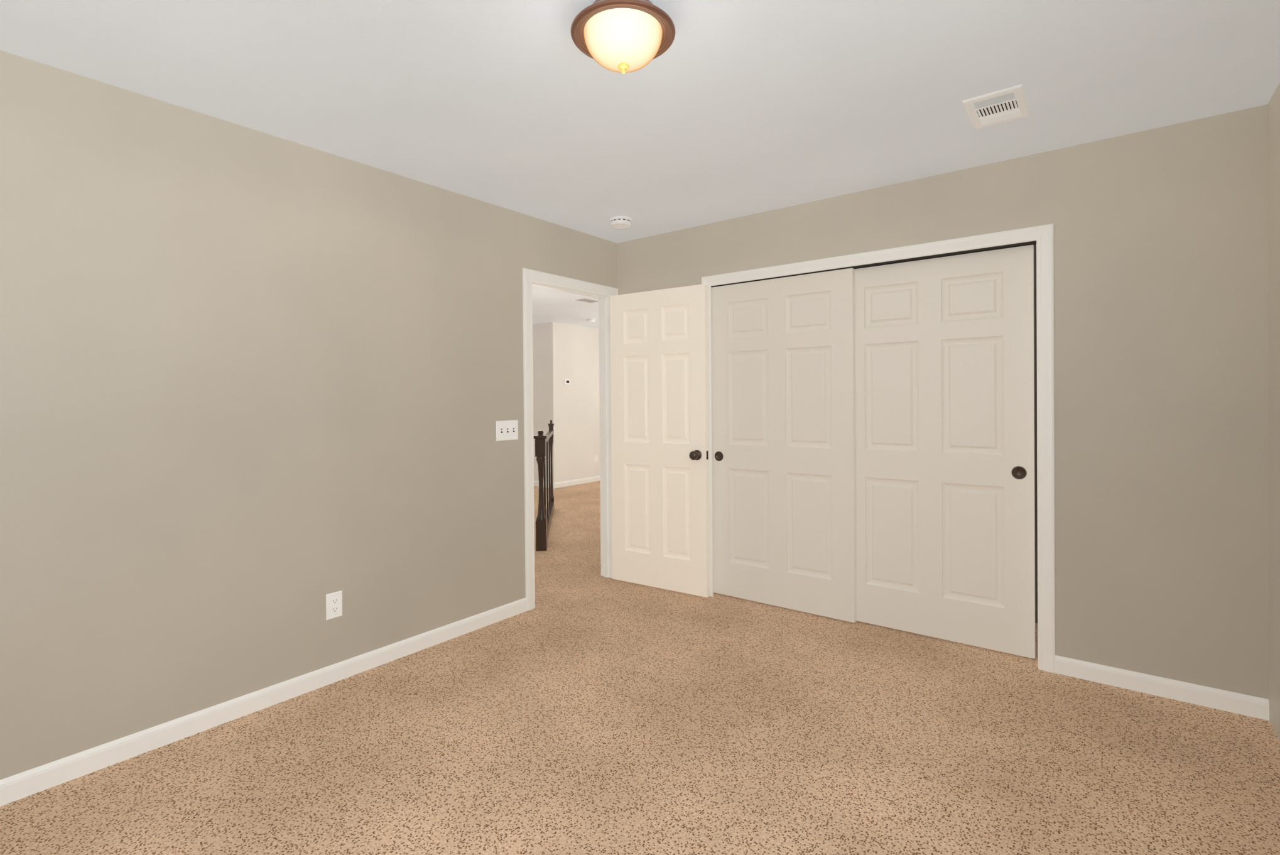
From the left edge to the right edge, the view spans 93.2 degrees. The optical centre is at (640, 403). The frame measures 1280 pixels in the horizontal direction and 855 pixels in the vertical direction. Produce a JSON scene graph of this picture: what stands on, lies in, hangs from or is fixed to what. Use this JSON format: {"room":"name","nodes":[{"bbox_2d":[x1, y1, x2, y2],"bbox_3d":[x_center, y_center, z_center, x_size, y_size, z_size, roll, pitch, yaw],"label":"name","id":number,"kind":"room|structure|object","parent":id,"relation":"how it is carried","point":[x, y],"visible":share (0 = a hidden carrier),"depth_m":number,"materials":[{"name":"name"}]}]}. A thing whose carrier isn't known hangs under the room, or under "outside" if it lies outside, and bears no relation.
{"room":"empty bedroom","nodes":[
{"label":"empty bedroom","id":0,"kind":"room"},
{"bbox_2d":[0,50,617,779],"bbox_3d":[-1.239,0.061,3.130,0.115,2.440,4.997,0,0,38],"label":"wall","id":1,"kind":"structure","parent":0,"point":[249,377],"depth_m":2.44,"materials":[{"name":"paint"}]},
{"bbox_2d":[325,590,342,619],"bbox_3d":[-1.413,0.932,2.800,0.008,0.118,0.073,0,0,38],"label":"room outlet","id":2,"kind":"object","parent":1,"relation":"attached to","point":[334,600],"visible":1,"depth_m":2.80,"materials":[{"name":"white plastic"}]},
{"bbox_2d":[496,420,518,440],"bbox_3d":[-0.785,0.159,3.607,0.022,0.118,0.165,0,0,38],"label":"switch plate","id":3,"kind":"object","parent":1,"relation":"attached to","point":[507,429],"visible":1,"depth_m":3.61,"materials":[{"name":"white plastic"}]},
{"bbox_2d":[522,267,618,610],"bbox_3d":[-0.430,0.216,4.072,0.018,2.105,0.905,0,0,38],"label":"trim","id":4,"kind":"structure","parent":1,"relation":"attached to","point":[529,276],"depth_m":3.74,"materials":[{"name":"white wood"}]},
{"bbox_2d":[609,283,709,597],"bbox_3d":[0.098,0.241,4.106,0.774,2.022,0.113,0,0,34],"label":"entry door","id":5,"kind":"structure","parent":1,"relation":"in","point":[659,338],"depth_m":4.09,"materials":[{"name":"beige wood"}]},
{"bbox_2d":[531,285,598,328],"bbox_3d":[-1.119,-1.251,7.787,6.800,0.120,8.200,0,0,38],"label":"ceiling","id":6,"kind":"structure","parent":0,"point":[549,305],"depth_m":7.58,"materials":[{"name":"white paint"}]},
{"bbox_2d":[572,297,598,303],"bbox_3d":[-0.603,-1.185,6.949,0.200,0.008,0.300,0,0,38],"label":"vent","id":7,"kind":"object","parent":6,"relation":"attached to","point":[583,299],"visible":0.91,"depth_m":6.93,"materials":[{"name":"white plastic"}]},
{"bbox_2d":[585,318,595,322],"bbox_3d":[-0.700,-1.177,8.576,0.140,0.043,0.140,0,0,38],"label":"smoke detector","id":8,"kind":"object","parent":6,"relation":"attached to","point":[590,320],"visible":1,"depth_m":8.53,"materials":[{"name":"white plastic"}]},
{"bbox_2d":[532,322,599,482],"bbox_3d":[-1.145,0.030,7.748,6.800,2.440,8.320,0,0,38],"label":"wall","id":9,"kind":"structure","parent":0,"point":[561,352],"depth_m":9.15,"materials":[{"name":"white paint"}]},
{"bbox_2d":[533,475,599,488],"bbox_3d":[-1.266,1.190,10.920,2.493,0.080,3.223,0,0,38],"label":"baseboard","id":10,"kind":"structure","parent":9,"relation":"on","point":[568,483],"depth_m":9.19,"materials":[{"name":"white wood"}]},
{"bbox_2d":[564,379,570,385],"bbox_3d":[-1.094,-0.324,9.108,0.023,0.090,0.124,0,0,38],"label":"thermostat","id":11,"kind":"object","parent":9,"relation":"attached to","point":[566,382],"visible":1,"depth_m":9.09,"materials":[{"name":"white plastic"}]},
{"bbox_2d":[594,455,597,462],"bbox_3d":[-0.695,0.882,9.634,0.008,0.118,0.073,0,0,38],"label":"outlet","id":12,"kind":"object","parent":9,"relation":"attached to","point":[596,456],"visible":1,"depth_m":9.63,"materials":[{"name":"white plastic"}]},
{"bbox_2d":[533,480,601,598],"bbox_3d":[-1.098,1.309,7.804,6.800,0.120,8.200,0,0,38],"label":"floor carpet","id":13,"kind":"object","parent":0,"point":[571,557],"depth_m":5.55,"materials":[{"name":"beige carpet"}]},
{"bbox_2d":[533,430,547,550],"bbox_3d":[-0.855,0.747,5.237,0.109,1.035,0.109,0,0,-2],"label":"newel post","id":14,"kind":"object","parent":13,"relation":"on","point":[540,439],"visible":0.98,"depth_m":5.20,"materials":[{"name":"brown wood"}]},
{"bbox_2d":[543,430,553,540],"bbox_3d":[-0.958,0.791,6.253,0.060,0.935,1.843,0,0,-6],"label":"balustrade","id":15,"kind":"object","parent":13,"relation":"on","point":[549,513],"visible":0.64,"depth_m":6.27,"materials":[{"name":"brown wood"}]},
{"bbox_2d":[548,419,554,507],"bbox_3d":[-1.060,0.723,7.249,0.064,1.060,0.064,0,0,-2],"label":"newel post","id":16,"kind":"object","parent":13,"relation":"on","point":[551,425],"visible":0.8,"depth_m":7.24,"materials":[{"name":"brown wood"}]},
{"bbox_2d":[0,575,1279,854],"bbox_3d":[0.141,1.337,2.083,3.574,0.120,4.997,0,0,38],"label":"floor","id":17,"kind":"structure","parent":0,"point":[606,715],"depth_m":2.17,"materials":[{"name":"beige carpet"}]},
{"bbox_2d":[0,0,1279,243],"bbox_3d":[0.121,-1.223,2.067,3.574,0.120,4.997,0,0,38],"label":"ceiling","id":18,"kind":"structure","parent":0,"point":[752,107],"depth_m":2.18,"materials":[{"name":"paint"}]},
{"bbox_2d":[609,216,631,228],"bbox_3d":[-0.122,-1.151,3.853,0.140,0.043,0.140,0,0,38],"label":"smoke detector","id":19,"kind":"object","parent":18,"relation":"attached to","point":[618,222],"visible":1,"depth_m":3.81,"materials":[{"name":"white plastic"}]},
{"bbox_2d":[570,0,675,59],"bbox_3d":[-0.050,-1.124,1.798,0.311,0.070,0.311,0,0,38],"label":"ceiling light","id":20,"kind":"object","parent":18,"relation":"attached to","point":[579,22],"depth_m":1.72,"materials":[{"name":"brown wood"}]},
{"bbox_2d":[583,8,662,72],"bbox_3d":[-0.050,-1.053,1.798,0.234,0.094,0.234,0,0,38],"label":"shade","id":21,"kind":"object","parent":20,"relation":"attached to","point":[612,37],"depth_m":1.73,"materials":[{"name":"white glass"}]},
{"bbox_2d":[617,62,629,74],"bbox_3d":[-0.049,-0.996,1.799,0.035,0.028,0.035,0,0,38],"label":"finial","id":22,"kind":"object","parent":21,"relation":"attached to","point":[623,66],"depth_m":1.79,"materials":[{"name":"gold metal"}]},
{"bbox_2d":[962,84,1030,128],"bbox_3d":[1.420,-1.173,2.406,0.197,0.011,0.303,0,0,38],"label":"ceiling vent","id":23,"kind":"object","parent":18,"relation":"in","point":[1008,104],"visible":1,"depth_m":2.39,"materials":[{"name":"white plastic"}]},
{"bbox_2d":[617,104,1268,699],"bbox_3d":[1.202,0.039,3.466,3.344,2.440,0.115,0,0,38],"label":"wall","id":24,"kind":"structure","parent":0,"point":[1160,234],"depth_m":2.64,"materials":[{"name":"paint"}]},
{"bbox_2d":[710,268,856,622],"bbox_3d":[0.854,0.239,3.735,0.932,2.018,0.038,0,0,38],"label":"closet door","id":25,"kind":"structure","parent":24,"relation":"in","point":[783,381],"depth_m":3.69,"materials":[{"name":"beige wood"}]},
{"bbox_2d":[701,223,1055,672],"bbox_3d":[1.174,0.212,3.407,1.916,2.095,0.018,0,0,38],"label":"trim","id":26,"kind":"structure","parent":24,"relation":"attached to","point":[1044,235],"depth_m":2.85,"materials":[{"name":"white wood"}]},
{"bbox_2d":[710,240,1036,287],"bbox_3d":[1.202,-0.784,3.476,1.811,0.014,0.078,0,0,38],"label":"closet track","id":27,"kind":"object","parent":26,"relation":"attached to","point":[1030,242],"depth_m":3.24,"materials":[{"name":"white metal"}]},
{"bbox_2d":[854,244,1035,658],"bbox_3d":[1.559,0.237,3.244,0.932,2.018,0.038,0,0,38],"label":"closet door","id":28,"kind":"structure","parent":24,"relation":"in","point":[944,346],"depth_m":3.19,"materials":[{"name":"beige wood"}]},
{"bbox_2d":[1033,244,1037,623],"bbox_3d":[1.619,0.032,4.007,3.344,2.440,0.120,0,0,38],"label":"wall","id":29,"kind":"structure","parent":0,"point":[1034,245],"depth_m":3.44,"materials":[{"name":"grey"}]},
{"bbox_2d":[1267,82,1279,741],"bbox_3d":[1.502,0.053,1.020,0.115,2.440,4.997,0,0,38],"label":"wall","id":30,"kind":"structure","parent":0,"point":[1274,105],"depth_m":2.31,"materials":[{"name":"paint"}]},
{"bbox_3d":[-1.358,0.081,0.141,3.344,2.440,0.115,0,0,38],"label":"wall","id":31,"kind":"structure","parent":0,"visible":0},
{"bbox_2d":[0,597,1269,806],"bbox_3d":[-0.906,1.254,0.713,3.357,0.080,6.844,0,0,38],"label":"baseboard","id":32,"kind":"structure","parent":31,"relation":"attached to","point":[19,786],"depth_m":2.53,"materials":[{"name":"white wood"}]}
]}

